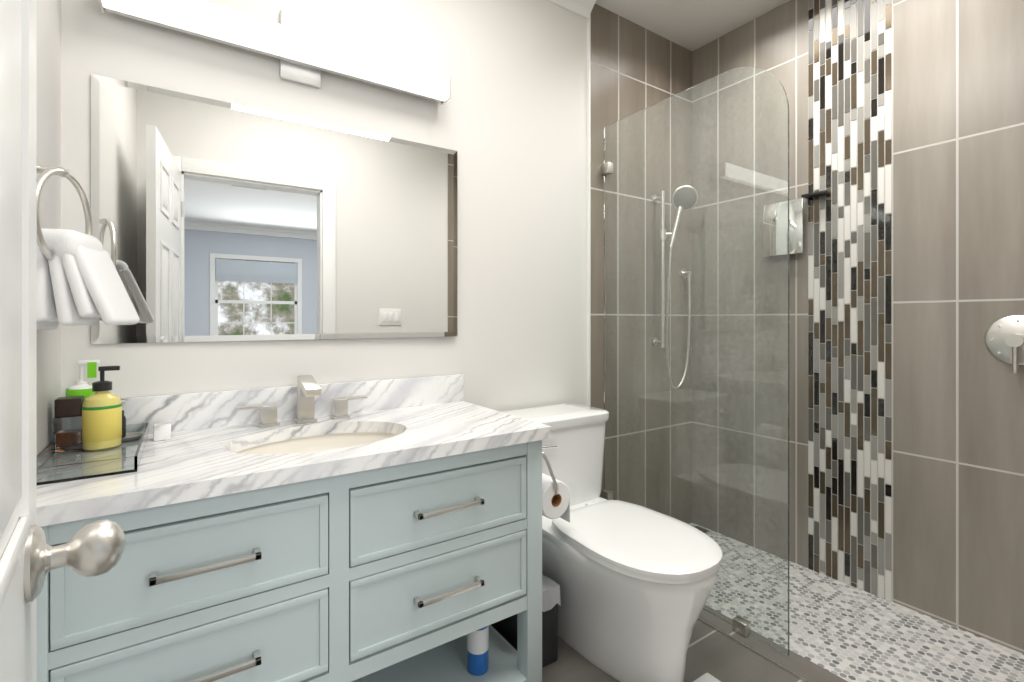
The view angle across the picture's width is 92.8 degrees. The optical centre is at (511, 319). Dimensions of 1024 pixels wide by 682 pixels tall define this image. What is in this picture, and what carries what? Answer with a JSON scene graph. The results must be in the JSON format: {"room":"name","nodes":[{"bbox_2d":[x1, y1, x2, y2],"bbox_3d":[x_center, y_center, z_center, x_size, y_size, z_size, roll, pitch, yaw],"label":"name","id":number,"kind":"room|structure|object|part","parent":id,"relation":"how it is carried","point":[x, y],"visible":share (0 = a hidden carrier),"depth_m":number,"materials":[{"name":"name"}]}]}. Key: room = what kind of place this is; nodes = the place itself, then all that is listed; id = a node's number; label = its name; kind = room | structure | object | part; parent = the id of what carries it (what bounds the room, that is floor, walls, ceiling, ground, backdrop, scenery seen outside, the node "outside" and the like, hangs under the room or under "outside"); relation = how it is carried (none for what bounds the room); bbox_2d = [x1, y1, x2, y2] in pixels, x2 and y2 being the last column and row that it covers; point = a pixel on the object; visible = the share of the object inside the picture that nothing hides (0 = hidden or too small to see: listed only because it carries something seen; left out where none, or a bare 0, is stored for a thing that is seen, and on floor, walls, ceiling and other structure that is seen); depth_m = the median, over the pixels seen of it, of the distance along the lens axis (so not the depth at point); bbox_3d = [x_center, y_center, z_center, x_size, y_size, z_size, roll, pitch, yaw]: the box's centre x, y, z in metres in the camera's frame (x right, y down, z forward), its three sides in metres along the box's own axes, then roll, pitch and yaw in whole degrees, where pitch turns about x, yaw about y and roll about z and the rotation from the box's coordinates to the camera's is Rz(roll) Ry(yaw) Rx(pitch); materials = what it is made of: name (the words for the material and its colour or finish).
{"room":"bathroom","nodes":[
{"label":"bathroom","id":0,"kind":"room"},
{"bbox_2d":[37,0,60,454],"bbox_3d":[-0.689,-0.182,0.440,0.120,2.655,1.940,0,0,-34],"label":"wall","id":1,"kind":"structure","parent":0,"point":[48,155],"depth_m":1.16,"materials":[{"name":"white paint"}]},
{"bbox_2d":[0,0,125,681],"bbox_3d":[-0.281,0.129,0.188,0.170,2.008,0.778,0,0,-34],"label":"door leaf","id":2,"kind":"structure","parent":1,"relation":"in","point":[30,558],"depth_m":0.41,"materials":[{"name":"white paint"}]},
{"bbox_2d":[37,157,139,329],"bbox_3d":[-0.935,-0.160,1.058,0.197,0.363,0.202,0,0,-34],"label":"towel ring","id":3,"kind":"object","parent":1,"relation":"attached to","point":[79,281],"visible":0.83,"depth_m":1.02,"materials":[{"name":"white fabric"}]},
{"bbox_2d":[37,227,139,329],"bbox_3d":[-0.939,-0.084,1.063,0.197,0.212,0.151,0,0,-34],"label":"towel","id":4,"kind":"object","parent":3,"relation":"hanging from","point":[79,282],"depth_m":1.02,"materials":[{"name":"white fabric"}]},
{"bbox_2d":[546,0,595,18],"bbox_3d":[-0.392,-1.468,1.765,1.855,0.085,0.075,0,0,-34],"label":"crown molding","id":5,"kind":"structure","parent":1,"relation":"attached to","point":[582,8],"depth_m":2.25,"materials":[{"name":"white paint"}]},
{"bbox_2d":[61,0,586,411],"bbox_3d":[-0.109,-0.182,2.061,2.895,2.655,0.141,0,0,-34],"label":"wall","id":6,"kind":"structure","parent":0,"point":[507,121],"depth_m":1.67,"materials":[{"name":"white paint"}]},
{"bbox_3d":[-0.671,-0.297,1.608,1.095,0.725,0.018,0,0,-34],"label":"vanity mirror","id":7,"kind":"part","parent":6,"relation":"part of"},
{"bbox_2d":[99,0,450,104],"bbox_3d":[-0.669,-0.885,1.563,1.000,0.219,0.098,0,0,-34],"label":"light bar","id":8,"kind":"object","parent":6,"relation":"attached to","point":[302,49],"visible":0.98,"depth_m":1.52,"materials":[{"name":"white plastic"}]},
{"bbox_2d":[587,14,590,406],"bbox_3d":[0.364,-0.182,2.312,0.010,2.655,0.014,0,0,-34],"label":"trim","id":9,"kind":"structure","parent":6,"relation":"attached to","point":[589,212],"depth_m":2.31,"materials":[{"name":"white paint"}]},
{"bbox_2d":[591,4,691,496],"bbox_3d":[0.696,-0.182,2.537,0.790,2.655,0.012,0,0,-34],"label":"tile","id":10,"kind":"structure","parent":6,"relation":"attached to","point":[635,68],"depth_m":2.38,"materials":[{"name":"grey tile"}]},
{"bbox_2d":[595,0,789,51],"bbox_3d":[1.812,-1.560,-1.094,7.400,0.100,7.520,0,0,-34],"label":"ceiling","id":11,"kind":"structure","parent":0,"point":[692,25],"depth_m":2.42,"materials":[{"name":"white paint"}]},
{"bbox_2d":[542,609,847,681],"bbox_3d":[0.428,1.192,1.266,2.895,0.106,2.060,0,0,-34],"label":"floor","id":12,"kind":"structure","parent":0,"point":[719,656],"depth_m":1.62,"materials":[{"name":"tile"}]},
{"bbox_2d":[37,374,550,681],"bbox_3d":[-0.528,0.661,1.368,1.176,0.968,0.574,0,0,-34],"label":"bathroom vanity","id":13,"kind":"object","parent":12,"relation":"on","point":[308,528],"visible":0.98,"depth_m":1.16,"materials":[{"name":"grey paint"}]},
{"bbox_2d":[37,423,147,485],"bbox_3d":[-0.973,0.303,1.141,0.177,0.032,0.400,0,0,-34],"label":"tray","id":14,"kind":"object","parent":13,"relation":"on","point":[122,458],"visible":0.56,"depth_m":1.04,"materials":[{"name":"clear glass"}]},
{"bbox_2d":[52,396,83,452],"bbox_3d":[-1.073,0.251,1.182,0.054,0.125,0.054,0,0,-34],"label":"bottle","id":15,"kind":"object","parent":14,"relation":"on","point":[67,427],"visible":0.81,"depth_m":1.16,"materials":[{"name":"brown plastic"}]},
{"bbox_2d":[66,360,99,398],"bbox_3d":[-1.099,0.209,1.249,0.067,0.210,0.062,0,0,-34],"label":"lotion bottle","id":16,"kind":"object","parent":14,"relation":"on","point":[82,387],"visible":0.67,"depth_m":1.24,"materials":[{"name":"white plastic"}]},
{"bbox_2d":[82,366,121,450],"bbox_3d":[-1.008,0.214,1.199,0.076,0.199,0.076,0,0,-34],"label":"soap bottle","id":17,"kind":"object","parent":14,"relation":"on","point":[102,417],"visible":1,"depth_m":1.18,"materials":[{"name":"yellow plastic"}]},
{"bbox_2d":[121,410,142,441],"bbox_3d":[-1.011,0.277,1.278,0.074,0.075,0.074,0,0,-34],"label":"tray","id":18,"kind":"object","parent":14,"relation":"on","point":[129,436],"visible":0.52,"depth_m":1.28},
{"bbox_2d":[153,422,170,440],"bbox_3d":[-0.935,0.298,1.304,0.038,0.042,0.037,0,0,-34],"label":"marble block","id":19,"kind":"object","parent":13,"relation":"on","point":[161,430],"visible":1,"depth_m":1.29,"materials":[{"name":"white stone"}]},
{"bbox_2d":[467,625,488,675],"bbox_3d":[-0.104,0.970,1.486,0.066,0.187,0.066,0,0,-34],"label":"bottle","id":20,"kind":"object","parent":13,"relation":"in","point":[477,650],"visible":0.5,"depth_m":1.46,"materials":[{"name":"blue plastic"}]},
{"bbox_2d":[542,452,569,521],"bbox_3d":[0.095,0.532,1.599,0.145,0.255,0.154,0,0,-34],"label":"toilet paper holder","id":21,"kind":"object","parent":13,"relation":"attached to","point":[555,498],"visible":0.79,"depth_m":1.55,"materials":[{"name":"white paper"}]},
{"bbox_2d":[491,574,560,667],"bbox_3d":[0.028,1.017,1.720,0.139,0.255,0.308,0,0,-34],"label":"bin","id":22,"kind":"object","parent":12,"relation":"on","point":[506,629],"visible":0.33,"depth_m":1.62,"materials":[{"name":"grey plastic"}]},
{"bbox_2d":[503,403,721,681],"bbox_3d":[0.324,0.761,1.755,0.470,0.768,0.865,0,0,-34],"label":"toilet","id":23,"kind":"object","parent":12,"relation":"on","point":[635,582],"visible":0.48,"depth_m":1.56,"materials":[{"name":"white ceramic"}]},
{"bbox_2d":[601,66,788,655],"bbox_3d":[0.689,0.104,2.001,0.040,2.069,0.868,0,0,-34],"label":"glass panel","id":24,"kind":"object","parent":12,"relation":"on","point":[696,292],"visible":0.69,"depth_m":1.88,"materials":[{"name":"clear glass"}]},
{"bbox_2d":[693,673,720,681],"bbox_3d":[0.530,1.134,1.145,0.620,0.021,0.585,0,0,-34],"label":"bath mat","id":25,"kind":"object","parent":12,"relation":"on","point":[706,677],"visible":0.98,"depth_m":1.52,"materials":[{"name":"white fabric"}]},
{"bbox_2d":[697,617,809,681],"bbox_3d":[0.903,1.141,1.579,0.007,0.007,1.808,0,0,-34],"label":"trim","id":26,"kind":"structure","parent":12,"relation":"on","point":[756,652],"depth_m":1.68,"materials":[{"name":"silver metal"}]},
{"bbox_2d":[789,561,1023,681],"bbox_3d":[1.255,1.143,1.817,0.643,0.004,1.808,0,0,-34],"label":"shower floor","id":27,"kind":"structure","parent":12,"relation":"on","point":[846,632],"depth_m":1.73,"materials":[{"name":"tile"}]},
{"bbox_3d":[1.612,-0.182,1.992,0.120,2.655,1.940,0,0,-34],"label":"wall","id":28,"kind":"structure","parent":0,"visible":0},
{"bbox_2d":[692,0,807,567],"bbox_3d":[1.193,-0.182,2.494,0.012,2.655,0.615,0,0,-34],"label":"tile","id":29,"kind":"structure","parent":28,"relation":"attached to","point":[774,41],"depth_m":2.29,"materials":[{"name":"grey tile"}]},
{"bbox_2d":[892,0,1023,653],"bbox_3d":[1.787,-0.182,1.614,0.012,2.655,0.877,0,0,-34],"label":"tile","id":30,"kind":"structure","parent":28,"relation":"attached to","point":[957,293],"depth_m":1.80,"materials":[{"name":"grey tile"}]},
{"bbox_2d":[985,315,1023,372],"bbox_3d":[1.714,0.083,1.657,0.060,0.195,0.170,0,0,-34],"label":"shower control","id":31,"kind":"object","parent":30,"relation":"attached to","point":[1004,339],"visible":0.98,"depth_m":1.69,"materials":[{"name":"silver metal"}]},
{"bbox_3d":[1.454,-0.182,2.109,0.010,2.655,0.316,0,0,-34],"label":"wall tiles","id":32,"kind":"structure","parent":0,"visible":0},
{"bbox_2d":[808,0,891,601],"bbox_3d":[1.447,-0.182,2.104,0.002,2.655,0.320,0,0,-34],"label":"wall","id":33,"kind":"structure","parent":32,"relation":"attached to","point":[850,302],"depth_m":2.10,"materials":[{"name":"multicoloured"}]},
{"bbox_2d":[789,190,829,253],"bbox_3d":[1.311,-0.436,2.259,0.050,0.262,0.280,0,0,-34],"label":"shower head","id":34,"kind":"object","parent":33,"relation":"attached to","point":[795,226],"visible":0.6,"depth_m":2.24,"materials":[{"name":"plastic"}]}
]}

